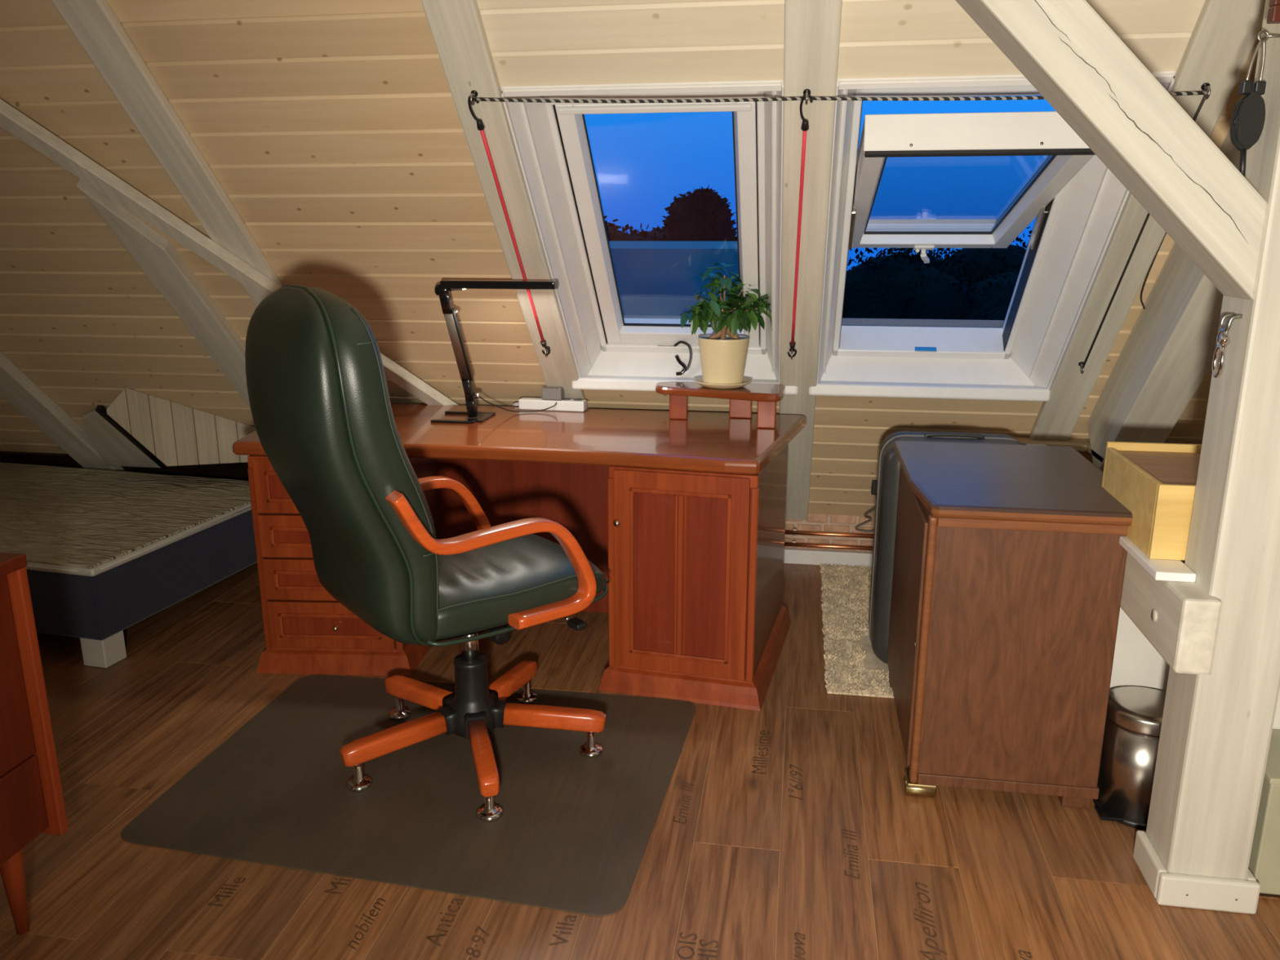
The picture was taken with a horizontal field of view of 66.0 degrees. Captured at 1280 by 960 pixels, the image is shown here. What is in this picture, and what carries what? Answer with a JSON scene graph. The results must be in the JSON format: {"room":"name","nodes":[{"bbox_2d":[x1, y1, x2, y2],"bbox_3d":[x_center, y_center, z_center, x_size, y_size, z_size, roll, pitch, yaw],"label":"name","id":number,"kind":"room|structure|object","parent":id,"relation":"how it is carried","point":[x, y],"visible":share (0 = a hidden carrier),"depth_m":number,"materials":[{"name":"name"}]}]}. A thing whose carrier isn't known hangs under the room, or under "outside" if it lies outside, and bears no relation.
{"room":"home office","nodes":[
{"label":"home office","id":0,"kind":"room"},
{"bbox_2d":[0,0,1262,516],"bbox_3d":[-0.728,-0.121,1.137,7.400,2.657,7.202,2,14,9],"label":"ceiling","id":1,"kind":"structure","parent":0,"point":[332,129],"depth_m":2.92,"materials":[{"name":"brown wood"}]},
{"bbox_2d":[0,351,126,471],"bbox_3d":[-2.720,-0.814,3.442,0.160,2.321,2.321,2,14,9],"label":"rafter","id":2,"kind":"object","parent":1,"relation":"attached to","point":[15,387],"visible":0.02,"depth_m":4.29,"materials":[{"name":"white wood"}]},
{"bbox_2d":[80,405,167,468],"bbox_3d":[-2.365,-0.189,4.384,0.315,0.349,0.355,2,14,9],"label":"timber foot","id":3,"kind":"object","parent":2,"relation":"attached to","point":[113,447],"depth_m":4.40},
{"bbox_2d":[76,178,250,408],"bbox_3d":[-1.550,-0.417,3.861,0.140,1.412,1.412,2,14,9],"label":"rafter","id":4,"kind":"object","parent":1,"relation":"attached to","point":[153,252],"visible":0.53,"depth_m":3.40,"materials":[{"name":"beige wood"}]},
{"bbox_2d":[50,0,283,307],"bbox_3d":[-1.316,-0.753,3.248,0.132,2.344,2.344,2,14,9],"label":"rafter","id":5,"kind":"object","parent":1,"relation":"attached to","point":[94,24],"visible":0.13,"depth_m":2.80,"materials":[{"name":"beige wood"}]},
{"bbox_2d":[0,98,457,405],"bbox_3d":[-1.580,-0.875,3.022,2.394,1.786,0.069,-11,18,-37],"label":"brace","id":6,"kind":"object","parent":5,"relation":"attached to","point":[11,120],"visible":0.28,"depth_m":3.07,"materials":[{"name":"beige wood"}]},
{"bbox_2d":[106,387,255,466],"bbox_3d":[-1.729,-0.235,4.228,0.996,0.358,0.018,-3,15,-13],"label":"wall panel","id":7,"kind":"object","parent":1,"relation":"attached to","point":[179,434],"depth_m":4.17,"materials":[{"name":"beige wood"}]},
{"bbox_2d":[421,0,588,408],"bbox_3d":[-0.363,-0.715,3.099,0.130,2.344,2.344,2,14,9],"label":"rafter","id":8,"kind":"object","parent":1,"relation":"attached to","point":[456,27],"visible":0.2,"depth_m":2.79,"materials":[{"name":"beige wood"}]},
{"bbox_2d":[470,89,478,105],"bbox_3d":[-0.434,-0.998,2.568,0.019,0.043,0.043,2,14,9],"label":"screw eye","id":9,"kind":"object","parent":8,"relation":"attached to","point":[473,92],"visible":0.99,"depth_m":2.57,"materials":[{"name":"metal"}]},
{"bbox_2d":[471,89,478,97],"bbox_3d":[-0.433,-1.009,2.575,0.019,0.016,0.016,2,14,9],"label":"washer","id":10,"kind":"object","parent":9,"relation":"in","point":[473,92],"depth_m":2.57,"materials":[{"name":"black metal"}]},
{"bbox_2d":[467,95,550,355],"bbox_3d":[-0.382,-0.719,3.016,0.032,0.766,0.770,2,14,8],"label":"cord","id":11,"kind":"object","parent":9,"relation":"hanging from","point":[480,126],"visible":1,"depth_m":2.89,"materials":[{"name":"red plastic"}]},
{"bbox_2d":[544,346,550,357],"bbox_3d":[-0.328,-0.455,3.473,0.019,0.043,0.043,2,14,9],"label":"screw eye","id":12,"kind":"object","parent":8,"relation":"attached to","point":[546,349],"visible":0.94,"depth_m":3.46,"materials":[{"name":"metal"}]},
{"bbox_2d":[471,90,1208,102],"bbox_3d":[0.447,-0.947,2.439,1.784,0.030,0.013,2,14,8],"label":"cord","id":13,"kind":"object","parent":8,"relation":"attached to","point":[1204,92],"visible":0.83,"depth_m":2.45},
{"bbox_2d":[501,80,798,395],"bbox_3d":[0.110,-0.787,3.172,0.828,1.124,1.169,2,14,9],"label":"window","id":14,"kind":"structure","parent":1,"relation":"attached to","point":[611,349],"depth_m":3.08,"materials":[{"name":"white paint"}]},
{"bbox_2d":[657,340,692,375],"bbox_3d":[0.127,-0.450,3.630,0.134,0.126,0.043,8,16,28],"label":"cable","id":15,"kind":"object","parent":14,"relation":"hanging from","point":[686,368],"visible":1,"depth_m":3.61,"materials":[{"name":"black plastic"}]},
{"bbox_2d":[779,0,842,519],"bbox_3d":[0.491,-0.680,2.965,0.130,2.344,2.344,2,14,9],"label":"rafter","id":16,"kind":"object","parent":1,"relation":"attached to","point":[812,28],"visible":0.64,"depth_m":2.77,"materials":[{"name":"beige wood"}]},
{"bbox_2d":[789,348,794,359],"bbox_3d":[0.513,-0.429,3.328,0.019,0.043,0.043,2,14,9],"label":"screw eye","id":17,"kind":"object","parent":16,"relation":"attached to","point":[790,349],"visible":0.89,"depth_m":3.31,"materials":[{"name":"metal"}]},
{"bbox_2d":[803,88,810,104],"bbox_3d":[0.415,-0.955,2.451,0.019,0.043,0.043,2,14,9],"label":"screw eye","id":18,"kind":"object","parent":16,"relation":"attached to","point":[806,91],"visible":1,"depth_m":2.45,"materials":[{"name":"metal"}]},
{"bbox_2d":[787,94,813,357],"bbox_3d":[0.463,-0.684,2.885,0.032,0.743,0.746,2,14,8],"label":"cord","id":19,"kind":"object","parent":18,"relation":"hanging from","point":[805,125],"visible":1,"depth_m":2.78,"materials":[{"name":"red plastic"}]},
{"bbox_2d":[803,88,810,94],"bbox_3d":[0.416,-0.966,2.457,0.019,0.016,0.016,2,14,9],"label":"washer","id":20,"kind":"object","parent":18,"relation":"in","point":[806,91],"depth_m":2.45,"materials":[{"name":"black metal"}]},
{"bbox_2d":[871,480,877,496],"bbox_3d":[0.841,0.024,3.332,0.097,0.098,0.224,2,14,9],"label":"wall socket","id":21,"kind":"object","parent":1,"relation":"attached to","point":[873,488],"depth_m":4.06,"materials":[{"name":"black plastic"}]},
{"bbox_2d":[808,71,1175,401],"bbox_3d":[0.965,-0.752,3.038,0.832,1.124,1.169,2,14,9],"label":"window","id":22,"kind":"structure","parent":1,"relation":"attached to","point":[1077,202],"depth_m":3.06,"materials":[{"name":"white paint"}]},
{"bbox_2d":[1011,435,1202,464],"bbox_3d":[1.851,-0.075,3.383,1.400,0.025,0.500,2,14,9],"label":"board","id":23,"kind":"object","parent":1,"relation":"attached to","point":[1078,444],"visible":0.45,"depth_m":3.56,"materials":[{"name":"beige wood"}]},
{"bbox_2d":[1029,0,1266,439],"bbox_3d":[1.361,-0.818,2.533,0.133,1.863,1.863,2,14,9],"label":"rafter","id":24,"kind":"object","parent":1,"relation":"attached to","point":[1224,36],"visible":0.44,"depth_m":2.76,"materials":[{"name":"beige wood"}]},
{"bbox_2d":[1078,361,1084,373],"bbox_3d":[1.444,-0.369,3.220,0.019,0.043,0.043,2,14,9],"label":"screw eye","id":25,"kind":"object","parent":24,"relation":"attached to","point":[1081,363],"visible":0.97,"depth_m":3.22,"materials":[{"name":"metal"}]},
{"bbox_2d":[1200,82,1210,99],"bbox_3d":[1.330,-0.915,2.313,0.019,0.043,0.043,2,14,9],"label":"screw eye","id":26,"kind":"object","parent":24,"relation":"attached to","point":[1205,86],"visible":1,"depth_m":2.31,"materials":[{"name":"metal"}]},
{"bbox_2d":[1081,94,1207,369],"bbox_3d":[1.385,-0.634,2.763,0.008,0.758,0.758,2,14,8],"label":"cord","id":27,"kind":"object","parent":26,"relation":"hanging from","point":[1205,95],"visible":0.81,"depth_m":2.84,"materials":[{"name":"fabric"}]},
{"bbox_2d":[1200,82,1209,90],"bbox_3d":[1.331,-0.926,2.320,0.019,0.016,0.016,2,14,9],"label":"washer","id":28,"kind":"object","parent":26,"relation":"in","point":[1205,86],"depth_m":2.31,"materials":[{"name":"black metal"}]},
{"bbox_2d":[1087,78,1254,471],"bbox_3d":[1.552,-0.649,2.576,0.155,1.660,1.660,2,14,9],"label":"strut","id":29,"kind":"object","parent":1,"relation":"attached to","point":[1168,352],"visible":0.39,"depth_m":2.93,"materials":[{"name":"beige wood"}]},
{"bbox_2d":[1140,231,1166,309],"bbox_3d":[1.476,-0.637,2.816,0.031,0.318,0.313,4,15,16],"label":"loose wire","id":30,"kind":"object","parent":29,"relation":"attached to","point":[1154,258],"visible":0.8,"depth_m":2.85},
{"bbox_2d":[0,562,1279,959],"bbox_3d":[-0.788,1.190,1.324,7.694,0.061,6.900,2,14,9],"label":"floor","id":31,"kind":"structure","parent":0,"point":[211,814],"depth_m":2.44,"materials":[{"name":"brown wood"}]},
{"bbox_2d":[0,552,68,934],"bbox_3d":[-1.542,0.663,1.604,0.471,0.822,1.052,2,14,9],"label":"dresser","id":32,"kind":"object","parent":31,"relation":"on","point":[32,803],"visible":1,"depth_m":2.01,"materials":[{"name":"red wood"}]},
{"bbox_2d":[26,510,257,668],"bbox_3d":[-2.632,0.282,4.085,2.020,0.334,1.140,4,15,15],"label":"bed","id":33,"kind":"object","parent":31,"relation":"on","point":[96,610],"visible":0.52,"depth_m":3.42,"materials":[{"name":"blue fabric"}]},
{"bbox_2d":[0,462,251,576],"bbox_3d":[-2.634,0.104,4.032,2.041,0.036,1.145,4,15,15],"label":"topper","id":34,"kind":"object","parent":33,"relation":"on","point":[64,520],"visible":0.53,"depth_m":3.88,"materials":[{"name":"beige fabric"}]},
{"bbox_2d":[232,397,806,711],"bbox_3d":[-0.419,0.181,3.474,1.960,0.831,0.808,2,14,9],"label":"desk","id":35,"kind":"object","parent":31,"relation":"on","point":[683,520],"depth_m":3.16,"materials":[{"name":"brown wood"}]},
{"bbox_2d":[430,280,558,423],"bbox_3d":[-0.503,-0.433,3.354,0.459,0.501,0.507,-1,14,-4],"label":"desk lamp","id":36,"kind":"object","parent":35,"relation":"on","point":[443,290],"visible":1,"depth_m":3.24,"materials":[{"name":"black metal"}]},
{"bbox_2d":[541,385,564,400],"bbox_3d":[-0.325,-0.326,3.686,0.076,0.048,0.048,3,15,12],"label":"power adapter","id":37,"kind":"object","parent":35,"relation":"on","point":[548,393],"visible":1,"depth_m":3.66,"materials":[{"name":"grey plastic"}]},
{"bbox_2d":[655,381,785,428],"bbox_3d":[0.278,-0.267,3.466,0.458,0.124,0.260,2,14,9],"label":"stand","id":38,"kind":"object","parent":35,"relation":"on","point":[766,395],"visible":0.95,"depth_m":3.42,"materials":[{"name":"brown wood"}]},
{"bbox_2d":[693,377,752,389],"bbox_3d":[0.291,-0.340,3.456,0.206,0.022,0.206,2,14,9],"label":"saucer","id":39,"kind":"object","parent":38,"relation":"on","point":[699,380],"visible":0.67,"depth_m":3.39,"materials":[{"name":"beige ceramic"}]},
{"bbox_2d":[679,262,771,384],"bbox_3d":[0.311,-0.537,3.399,0.353,0.414,0.234,2,14,9],"label":"potted ficus","id":40,"kind":"object","parent":39,"relation":"on","point":[723,357],"visible":0.96,"depth_m":3.36,"materials":[{"name":"plant"}]},
{"bbox_2d":[819,563,893,697],"bbox_3d":[0.858,0.532,3.734,0.342,0.022,1.266,2,14,9],"label":"shag rug","id":41,"kind":"object","parent":31,"relation":"on","point":[852,668],"visible":0.7,"depth_m":3.58,"materials":[{"name":"beige carpet"}]},
{"bbox_2d":[868,431,1022,663],"bbox_3d":[1.034,0.232,3.321,0.478,0.796,0.270,2,14,9],"label":"suitcase","id":42,"kind":"object","parent":41,"relation":"on","point":[889,464],"visible":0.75,"depth_m":3.24,"materials":[{"name":"grey plastic"}]},
{"bbox_2d":[887,440,1132,808],"bbox_3d":[1.001,0.368,2.795,0.536,0.805,0.763,2,14,9],"label":"base cabinet","id":43,"kind":"object","parent":31,"relation":"on","point":[1010,560],"visible":0.94,"depth_m":2.47,"materials":[{"name":"brown wood"}]},
{"bbox_2d":[1093,686,1166,829],"bbox_3d":[1.274,0.698,2.508,0.209,0.306,0.202,2,14,9],"label":"waste bin","id":44,"kind":"object","parent":31,"relation":"on","point":[1134,715],"visible":0.67,"depth_m":2.45,"materials":[{"name":"silver metal"}]},
{"bbox_2d":[1109,607,1169,692],"bbox_3d":[1.447,0.578,2.592,0.500,0.500,0.020,2,14,9],"label":"wall panel","id":45,"kind":"object","parent":31,"relation":"on","point":[1136,662],"depth_m":2.58,"materials":[{"name":"white paint"}]},
{"bbox_2d":[1133,0,1279,914],"bbox_3d":[1.258,-0.312,1.933,0.202,2.550,0.178,2,14,9],"label":"post","id":46,"kind":"object","parent":31,"relation":"on","point":[1194,851],"visible":1,"depth_m":2.04,"materials":[{"name":"white paint"}]},
{"bbox_2d":[955,0,1268,300],"bbox_3d":[0.580,-1.014,1.874,1.216,1.303,0.146,2,14,9],"label":"knee brace","id":47,"kind":"object","parent":46,"relation":"attached to","point":[1064,49],"visible":1,"depth_m":1.84,"materials":[{"name":"white wood"}]},
{"bbox_2d":[1025,444,1222,675],"bbox_3d":[1.260,0.138,2.740,0.078,0.164,1.523,2,14,9],"label":"tie beam","id":48,"kind":"structure","parent":46,"relation":"attached to","point":[1180,620],"depth_m":2.05,"materials":[{"name":"white wood"}]},
{"bbox_2d":[1119,536,1195,582],"bbox_3d":[1.179,0.145,2.336,0.080,0.020,0.505,2,14,9],"label":"shelf board","id":49,"kind":"object","parent":48,"relation":"on","point":[1159,569],"visible":0.49,"depth_m":2.13,"materials":[{"name":"white paint"}]},
{"bbox_2d":[1101,441,1201,560],"bbox_3d":[1.276,0.042,2.328,0.238,0.182,0.398,2,14,9],"label":"wooden box","id":50,"kind":"object","parent":49,"relation":"on","point":[1155,482],"visible":0.41,"depth_m":2.25,"materials":[{"name":"yellow wood"}]},
{"bbox_2d":[1212,312,1242,377],"bbox_3d":[1.163,-0.266,1.957,0.034,0.129,0.048,2,14,9],"label":"shackle","id":51,"kind":"object","parent":46,"relation":"attached to","point":[1223,340],"visible":1,"depth_m":1.95,"materials":[{"name":"metal"}]},
{"bbox_2d":[1230,30,1279,177],"bbox_3d":[1.146,-0.692,1.843,0.061,0.277,0.034,2,14,9],"label":"pulley block","id":52,"kind":"object","parent":46,"relation":"hanging from","point":[1248,116],"visible":0.99,"depth_m":1.83,"materials":[{"name":"black plastic"}]},
{"bbox_2d":[1266,0,1279,23],"bbox_3d":[1.223,-0.971,1.684,0.224,0.343,0.026,2,14,9],"label":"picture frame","id":53,"kind":"object","parent":46,"relation":"attached to","point":[1273,12],"visible":1,"depth_m":1.73,"materials":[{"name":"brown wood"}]},
{"bbox_2d":[1248,728,1279,897],"bbox_3d":[1.660,0.772,2.235,0.565,0.300,0.240,2,14,9],"label":"storage box","id":54,"kind":"object","parent":31,"relation":"on","point":[1264,859],"visible":0.33,"depth_m":2.18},
{"bbox_3d":[-0.563,0.799,2.728,1.344,0.002,1.040,2,14,9],"label":"chair mat","id":55,"kind":"object","parent":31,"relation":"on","visible":0},
{"bbox_2d":[244,284,608,821],"bbox_3d":[-0.534,0.142,2.621,0.814,1.322,0.727,-11,18,-36],"label":"office chair","id":56,"kind":"object","parent":55,"relation":"on","point":[321,408],"visible":1,"depth_m":2.35,"materials":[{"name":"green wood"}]},
{"bbox_2d":[304,285,439,642],"bbox_3d":[-0.703,-0.041,2.430,0.244,0.862,0.513,-11,18,-36],"label":"backrest cushion","id":57,"kind":"object","parent":56,"relation":"on","point":[365,556],"depth_m":2.24,"materials":[{"name":"green leather"}]},
{"bbox_2d":[697,334,750,384],"bbox_3d":[0.291,-0.417,3.436,0.180,0.163,0.180,2,14,9],"label":"pot","id":58,"kind":"object","parent":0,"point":[723,357],"depth_m":3.38,"materials":[{"name":"beige ceramic"}]},
{"bbox_2d":[784,513,1185,563],"bbox_3d":[-0.200,0.199,4.584,7.400,0.350,0.110,2,14,9],"label":"wall","id":59,"kind":"structure","parent":0,"point":[815,522],"depth_m":4.36,"materials":[{"name":"wood"}]},
{"bbox_2d":[783,547,872,567],"bbox_3d":[0.836,0.345,4.384,1.120,0.066,0.037,2,14,9],"label":"baseboard","id":60,"kind":"structure","parent":59,"relation":"attached to","point":[791,555],"depth_m":4.37,"materials":[{"name":"white wood"}]},
{"bbox_2d":[784,539,873,551],"bbox_3d":[0.875,0.291,4.356,1.000,0.028,0.052,2,14,9],"label":"copper pipe","id":61,"kind":"object","parent":59,"relation":"attached to","point":[793,544],"visible":0.46,"depth_m":4.34,"materials":[{"name":"metal"}]},
{"bbox_2d":[784,527,874,538],"bbox_3d":[0.875,0.237,4.342,1.000,0.028,0.052,2,14,9],"label":"copper pipe","id":62,"kind":"object","parent":59,"relation":"attached to","point":[794,532],"visible":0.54,"depth_m":4.33,"materials":[{"name":"metal"}]},
{"bbox_2d":[854,506,875,532],"bbox_3d":[0.900,0.151,3.745,0.097,0.370,0.969,2,14,9],"label":"cable","id":63,"kind":"object","parent":59,"relation":"attached to","point":[873,509],"depth_m":4.25,"materials":[{"name":"black plastic"}]},
{"bbox_2d":[1272,688,1279,729],"bbox_3d":[2.309,0.444,2.205,1.690,0.950,0.060,2,14,9],"label":"wall partition","id":64,"kind":"structure","parent":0,"point":[1277,718],"depth_m":2.34,"materials":[{"name":"white paint"}]},
{"bbox_3d":[-4.444,-0.221,1.575,0.080,2.650,6.900,2,14,9],"label":"wall","id":65,"kind":"structure","parent":0,"visible":0},
{"bbox_2d":[0,451,248,480],"bbox_3d":[-2.573,-0.065,4.726,2.650,0.143,0.143,2,14,9],"label":"baseboard","id":66,"kind":"structure","parent":65,"relation":"attached to","point":[233,471],"depth_m":4.68,"materials":[{"name":"black"}]},
{"label":"outside","id":67,"kind":"structure","parent":0,"visible":0},
{"bbox_3d":[11.631,-10.180,71.516,180.000,0.100,134.500,2,14,9],"label":"ground","id":68,"kind":"structure","parent":67,"visible":0},
{"bbox_2d":[604,215,664,240],"bbox_3d":[-0.946,-7.100,42.453,6.333,8.289,6.821,2,14,9],"label":"tree","id":69,"kind":"object","parent":68,"relation":"on","point":[613,234],"visible":0.06,"depth_m":39.75,"materials":[{"name":"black plant"}]},
{"bbox_2d":[625,222,668,240],"bbox_3d":[1.608,-7.516,44.647,7.037,8.010,9.206,2,14,9],"label":"tree","id":70,"kind":"object","parent":68,"relation":"on","point":[659,233],"visible":0.04,"depth_m":41.23,"materials":[{"name":"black plant"}]},
{"bbox_2d":[608,240,739,315],"bbox_3d":[-0.191,0.642,13.472,3.900,7.600,1.400,2,14,9],"label":"roof","id":71,"kind":"structure","parent":68,"relation":"on","point":[654,277],"depth_m":11.89,"materials":[{"name":"grey metal"}]},
{"bbox_2d":[662,184,737,241],"bbox_3d":[2.432,-6.937,39.502,3.276,9.430,2.803,2,14,9],"label":"tree","id":72,"kind":"object","parent":68,"relation":"on","point":[702,215],"visible":0.44,"depth_m":38.35,"materials":[{"name":"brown plant"}]},
{"bbox_2d":[842,248,997,319],"bbox_3d":[3.485,0.395,14.179,4.682,7.729,4.868,1,14,5],"label":"tree","id":73,"kind":"object","parent":68,"relation":"on","point":[899,285],"visible":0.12,"depth_m":12.05,"materials":[{"name":"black plant"}]},
{"bbox_2d":[933,226,1031,284],"bbox_3d":[3.777,0.154,14.946,5.443,7.818,4.587,-2,15,-9],"label":"tree","id":74,"kind":"object","parent":68,"relation":"on","point":[988,258],"visible":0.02,"depth_m":13.11,"materials":[{"name":"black plant"}]},
{"bbox_2d":[949,251,1022,319],"bbox_3d":[5.273,0.681,12.923,5.049,7.796,4.889,-6,15,-22],"label":"tree","id":75,"kind":"object","parent":68,"relation":"on","point":[1002,285],"visible":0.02,"depth_m":11.95,"materials":[{"name":"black plant"}]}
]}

